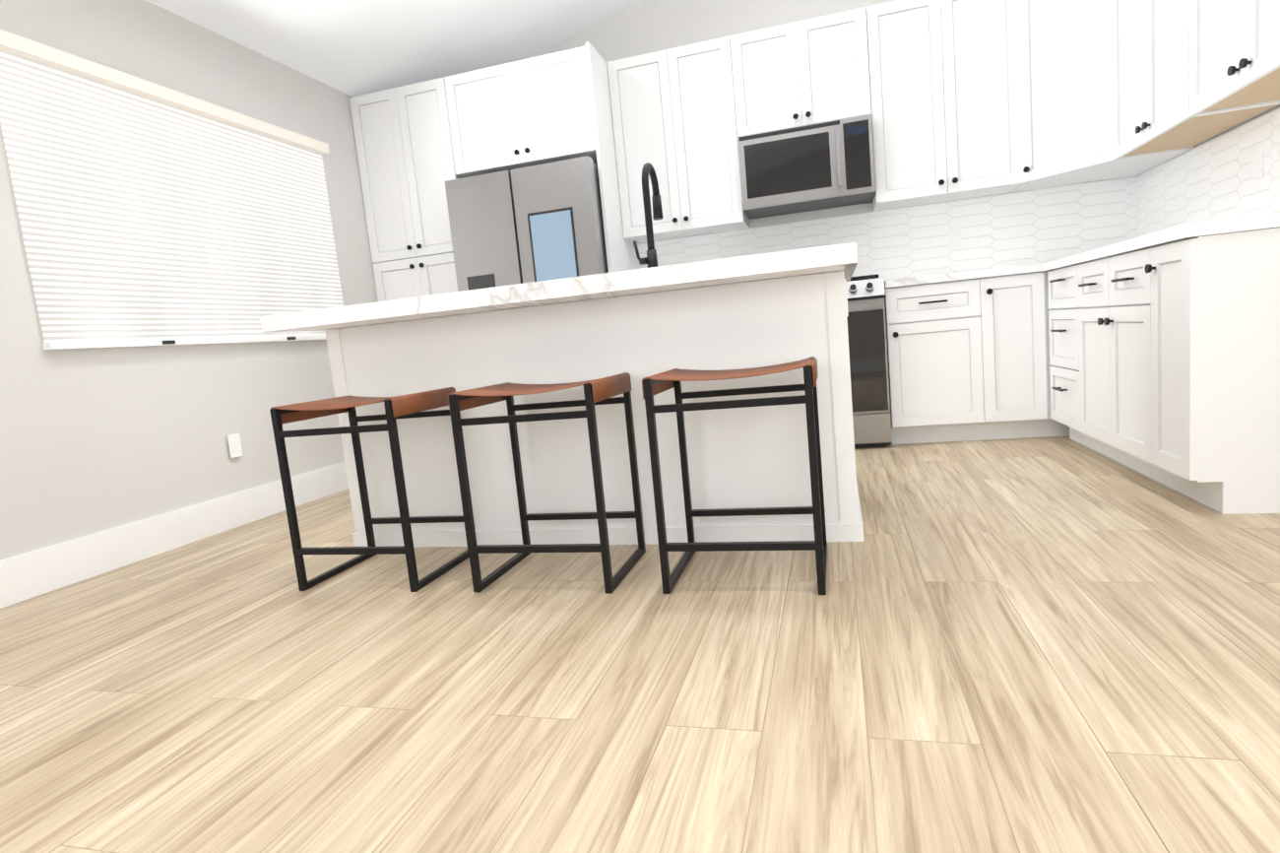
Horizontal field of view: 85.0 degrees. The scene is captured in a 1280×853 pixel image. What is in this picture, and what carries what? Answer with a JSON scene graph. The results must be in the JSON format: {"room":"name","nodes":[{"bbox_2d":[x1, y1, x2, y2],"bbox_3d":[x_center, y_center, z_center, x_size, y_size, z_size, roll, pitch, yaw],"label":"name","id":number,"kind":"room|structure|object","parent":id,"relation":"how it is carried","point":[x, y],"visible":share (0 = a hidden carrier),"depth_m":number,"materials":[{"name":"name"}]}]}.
{"room":"kitchen","nodes":[
{"label":"kitchen","id":0,"kind":"room"},
{"bbox_2d":[0,0,377,560],"bbox_3d":[-2.554,-0.536,2.009,0.150,2.500,7.060,-3,7,16],"label":"wall","id":1,"kind":"structure","parent":0,"point":[95,440],"depth_m":3.11,"materials":[{"name":"grey paint"}]},
{"bbox_2d":[0,29,343,350],"bbox_3d":[-2.066,-0.989,3.415,0.063,1.157,1.758,-3,7,16],"label":"window blind","id":2,"kind":"object","parent":1,"relation":"attached to","point":[151,214],"visible":0.94,"depth_m":3.11,"materials":[{"name":"beige"}]},
{"bbox_2d":[0,461,348,608],"bbox_3d":[-2.446,0.657,1.834,0.014,0.165,6.100,-3,7,16],"label":"baseboard","id":3,"kind":"structure","parent":1,"relation":"attached to","point":[33,573],"depth_m":3.00,"materials":[{"name":"white wood"}]},
{"bbox_2d":[227,432,243,457],"bbox_3d":[-2.006,0.094,3.462,0.005,0.115,0.070,-3,7,16],"label":"electrical outlet plate","id":4,"kind":"object","parent":1,"relation":"attached to","point":[234,444],"depth_m":3.46,"materials":[{"name":"white plastic"}]},
{"bbox_2d":[145,0,639,97],"bbox_3d":[-0.452,-2.478,1.136,4.890,1.324,7.060,-3,7,16],"label":"ceiling","id":5,"kind":"structure","parent":0,"point":[352,48],"depth_m":4.07,"materials":[{"name":"white paint"}]},
{"bbox_2d":[0,435,1279,852],"bbox_3d":[-0.156,0.610,1.519,4.890,0.100,7.060,-3,7,16],"label":"floor","id":6,"kind":"structure","parent":0,"point":[1046,644],"depth_m":1.47,"materials":[{"name":"brown wood"}]},
{"bbox_2d":[269,399,469,591],"bbox_3d":[-0.905,0.207,2.430,0.450,0.615,0.390,-3,7,16],"label":"frame","id":7,"kind":"object","parent":6,"relation":"on","point":[404,519],"visible":0.73,"depth_m":2.30,"materials":[{"name":"black metal"}]},
{"bbox_2d":[270,386,455,424],"bbox_3d":[-0.931,-0.072,2.396,0.462,0.061,0.378,-3,7,16],"label":"seat","id":8,"kind":"object","parent":7,"relation":"on","point":[403,405],"visible":0.98,"depth_m":2.35,"materials":[{"name":"leather"}]},
{"bbox_2d":[349,77,462,301],"bbox_3d":[-1.342,-0.965,4.813,0.683,2.430,0.643,-3,7,16],"label":"pantry cabinet","id":9,"kind":"object","parent":6,"relation":"on","point":[405,151],"visible":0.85,"depth_m":4.47,"materials":[{"name":"white paint"}]},
{"bbox_2d":[444,155,608,291],"bbox_3d":[-0.553,-0.677,4.538,0.920,1.778,0.780,-3,7,16],"label":"refrigerator","id":10,"kind":"object","parent":6,"relation":"on","point":[537,223],"visible":0.35,"depth_m":4.11,"materials":[{"name":"grey metal"}]},
{"bbox_2d":[444,41,639,272],"bbox_3d":[-0.552,-1.012,4.577,0.962,2.430,0.662,-3,7,16],"label":"cabinet","id":11,"kind":"object","parent":6,"relation":"on","point":[550,107],"visible":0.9,"depth_m":4.20,"materials":[{"name":"white paint"}]},
{"bbox_2d":[448,383,645,593],"bbox_3d":[-0.276,0.169,2.251,0.450,0.615,0.390,-3,7,16],"label":"frame","id":12,"kind":"object","parent":6,"relation":"on","point":[602,515],"visible":0.9,"depth_m":2.13,"materials":[{"name":"black metal"}]},
{"bbox_2d":[448,372,631,413],"bbox_3d":[-0.303,-0.111,2.216,0.462,0.061,0.378,-3,7,16],"label":"seat","id":13,"kind":"object","parent":12,"relation":"on","point":[604,388],"visible":1,"depth_m":2.18,"materials":[{"name":"leather"}]},
{"bbox_2d":[324,270,864,547],"bbox_3d":[-0.159,-0.050,2.852,1.974,0.878,0.714,-3,7,16],"label":"kitchen island","id":14,"kind":"object","parent":6,"relation":"on","point":[750,457],"visible":0.9,"depth_m":2.47,"materials":[{"name":"white paint"}]},
{"bbox_2d":[259,242,857,331],"bbox_3d":[-0.250,-0.492,2.669,2.037,0.056,0.950,-3,7,16],"label":"island countertop","id":15,"kind":"structure","parent":14,"relation":"on","point":[787,263],"depth_m":2.20,"materials":[{"name":"stone"}]},
{"bbox_2d":[633,162,663,267],"bbox_3d":[0.032,-0.744,2.548,0.095,0.415,0.202,-3,7,16],"label":"faucet","id":16,"kind":"object","parent":15,"relation":"on","point":[651,258],"visible":0.85,"depth_m":2.48,"materials":[{"name":"black metal"}]},
{"bbox_2d":[642,365,827,594],"bbox_3d":[0.305,0.134,2.085,0.450,0.615,0.390,-3,7,16],"label":"frame","id":17,"kind":"object","parent":6,"relation":"on","point":[818,544],"visible":0.81,"depth_m":1.96,"materials":[{"name":"black metal"}]},
{"bbox_2d":[641,356,818,399],"bbox_3d":[0.278,-0.146,2.051,0.462,0.061,0.378,-3,7,16],"label":"seat","id":18,"kind":"object","parent":17,"relation":"on","point":[672,375],"visible":1,"depth_m":2.01,"materials":[{"name":"leather"}]},
{"bbox_2d":[846,273,892,447],"bbox_3d":[1.065,-0.370,4.184,0.752,0.952,0.710,-3,7,16],"label":"range","id":19,"kind":"object","parent":6,"relation":"on","point":[867,352],"visible":0.25,"depth_m":3.81,"materials":[{"name":"silver metal"}]},
{"bbox_2d":[884,277,990,444],"bbox_3d":[1.678,-0.376,4.074,0.471,0.874,0.616,-3,7,16],"label":"base cabinet","id":20,"kind":"object","parent":6,"relation":"on","point":[968,359],"depth_m":3.78,"materials":[{"name":"white paint"}]},
{"bbox_2d":[884,263,1037,288],"bbox_3d":[1.767,-0.835,3.970,0.750,0.040,0.636,-3,7,16],"label":"countertop","id":21,"kind":"structure","parent":20,"relation":"on","point":[1033,268],"depth_m":3.67,"materials":[{"name":"stone"}]},
{"bbox_2d":[982,270,1053,439],"bbox_3d":[2.048,-0.398,3.969,0.301,0.874,0.616,-3,7,16],"label":"base cabinet","id":22,"kind":"object","parent":6,"relation":"on","point":[1017,305],"depth_m":3.67,"materials":[{"name":"white paint"}]},
{"bbox_2d":[1049,270,1069,436],"bbox_3d":[2.496,-0.425,3.841,0.632,0.874,0.616,-3,7,16],"label":"base cabinet","id":23,"kind":"object","parent":6,"relation":"on","point":[1059,429],"depth_m":3.74,"materials":[{"name":"white paint"}]},
{"bbox_2d":[1047,265,1075,440],"bbox_3d":[2.365,-0.350,3.336,0.617,0.874,0.470,-3,7,16],"label":"base cabinet","id":24,"kind":"object","parent":6,"relation":"on","point":[1061,327],"depth_m":3.43,"materials":[{"name":"white paint"}]},
{"bbox_2d":[1037,212,1279,271],"bbox_3d":[2.243,-0.768,3.064,0.652,0.040,2.132,-3,7,16],"label":"countertop","id":25,"kind":"structure","parent":24,"relation":"on","point":[1204,228],"depth_m":2.23,"materials":[{"name":"stone"}]},
{"bbox_2d":[1071,250,1146,475],"bbox_3d":[2.203,-0.262,2.749,0.617,0.874,0.760,-3,7,16],"label":"base cabinet","id":26,"kind":"object","parent":6,"relation":"on","point":[1107,292],"depth_m":2.83,"materials":[{"name":"white paint"}]},
{"bbox_2d":[1142,227,1279,513],"bbox_3d":[2.065,-0.186,2.250,0.617,0.874,0.286,-3,7,16],"label":"base cabinet","id":27,"kind":"object","parent":6,"relation":"on","point":[1165,362],"depth_m":2.19,"materials":[{"name":"white paint"}]},
{"bbox_2d":[526,0,1137,243],"bbox_3d":[0.577,-1.732,4.586,4.890,3.638,0.150,-3,7,16],"label":"wall","id":28,"kind":"structure","parent":0,"point":[641,27],"depth_m":4.46,"materials":[{"name":"grey paint"}]},
{"bbox_2d":[606,36,749,243],"bbox_3d":[0.250,-1.760,4.399,0.758,1.060,0.353,-3,7,16],"label":"upper cabinet","id":29,"kind":"object","parent":28,"relation":"attached to","point":[673,117],"visible":0.94,"depth_m":4.25,"materials":[{"name":"white paint"}]},
{"bbox_2d":[729,6,871,136],"bbox_3d":[0.956,-2.042,4.161,0.758,0.578,0.353,-3,7,16],"label":"upper cabinet","id":30,"kind":"object","parent":28,"relation":"attached to","point":[806,72],"visible":0.88,"depth_m":4.01,"materials":[{"name":"white paint"}]},
{"bbox_2d":[737,113,875,219],"bbox_3d":[0.993,-1.536,4.178,0.750,0.421,0.446,-3,7,16],"label":"microwave","id":31,"kind":"object","parent":30,"relation":"attached to","point":[820,165],"visible":1,"depth_m":4.02,"materials":[{"name":"grey metal"}]},
{"bbox_2d":[637,176,1136,280],"bbox_3d":[1.421,-1.034,4.375,2.937,0.589,0.008,-3,7,16],"label":"backsplash","id":32,"kind":"structure","parent":28,"relation":"attached to","point":[1029,227],"depth_m":4.21,"materials":[{"name":"tile"}]},
{"bbox_2d":[865,0,1023,211],"bbox_3d":[1.709,-1.848,3.982,0.759,1.060,0.353,-3,7,16],"label":"upper cabinet","id":33,"kind":"object","parent":28,"relation":"attached to","point":[944,87],"visible":0.96,"depth_m":3.85,"materials":[{"name":"white paint"}]},
{"bbox_2d":[948,226,961,248],"bbox_3d":[1.899,-1.142,4.219,0.072,0.116,0.005,-3,7,16],"label":"electrical outlet plate","id":34,"kind":"object","parent":28,"relation":"attached to","point":[954,239],"depth_m":4.22,"materials":[{"name":"white plastic"}]},
{"bbox_2d":[1010,0,1189,192],"bbox_3d":[2.342,-1.867,3.647,0.655,1.060,0.654,-3,7,16],"label":"upper cabinet","id":35,"kind":"object","parent":28,"relation":"attached to","point":[1065,67],"visible":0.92,"depth_m":3.56,"materials":[{"name":"white paint"}]},
{"bbox_2d":[1138,104,1279,175],"bbox_3d":[1.941,-1.380,0.640,0.150,3.652,7.060,-3,7,16],"label":"wall","id":36,"kind":"structure","parent":0,"point":[1245,122],"depth_m":2.97,"materials":[{"name":"grey paint"}]},
{"bbox_2d":[1111,0,1279,159],"bbox_3d":[2.303,-1.776,2.940,0.353,1.060,0.759,-3,7,16],"label":"upper cabinet","id":37,"kind":"object","parent":36,"relation":"attached to","point":[1151,73],"visible":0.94,"depth_m":2.99,"materials":[{"name":"white paint"}]},
{"bbox_2d":[1136,107,1279,237],"bbox_3d":[2.537,-1.033,2.947,0.011,0.454,2.128,-3,7,16],"label":"backsplash","id":38,"kind":"structure","parent":36,"relation":"attached to","point":[1210,180],"depth_m":3.13,"materials":[{"name":"tile"}]},
{"bbox_2d":[1189,0,1279,116],"bbox_3d":[2.102,-1.667,2.214,0.353,1.060,0.759,-3,7,16],"label":"upper cabinet","id":39,"kind":"object","parent":36,"relation":"attached to","point":[1234,54],"visible":1,"depth_m":2.43,"materials":[{"name":"white paint"}]},
{"bbox_2d":[1252,146,1264,180],"bbox_3d":[2.494,-1.061,2.821,0.005,0.116,0.072,-3,7,16],"label":"electrical outlet plate","id":40,"kind":"object","parent":36,"relation":"attached to","point":[1258,154],"depth_m":2.81,"materials":[{"name":"white plastic"}]}
]}

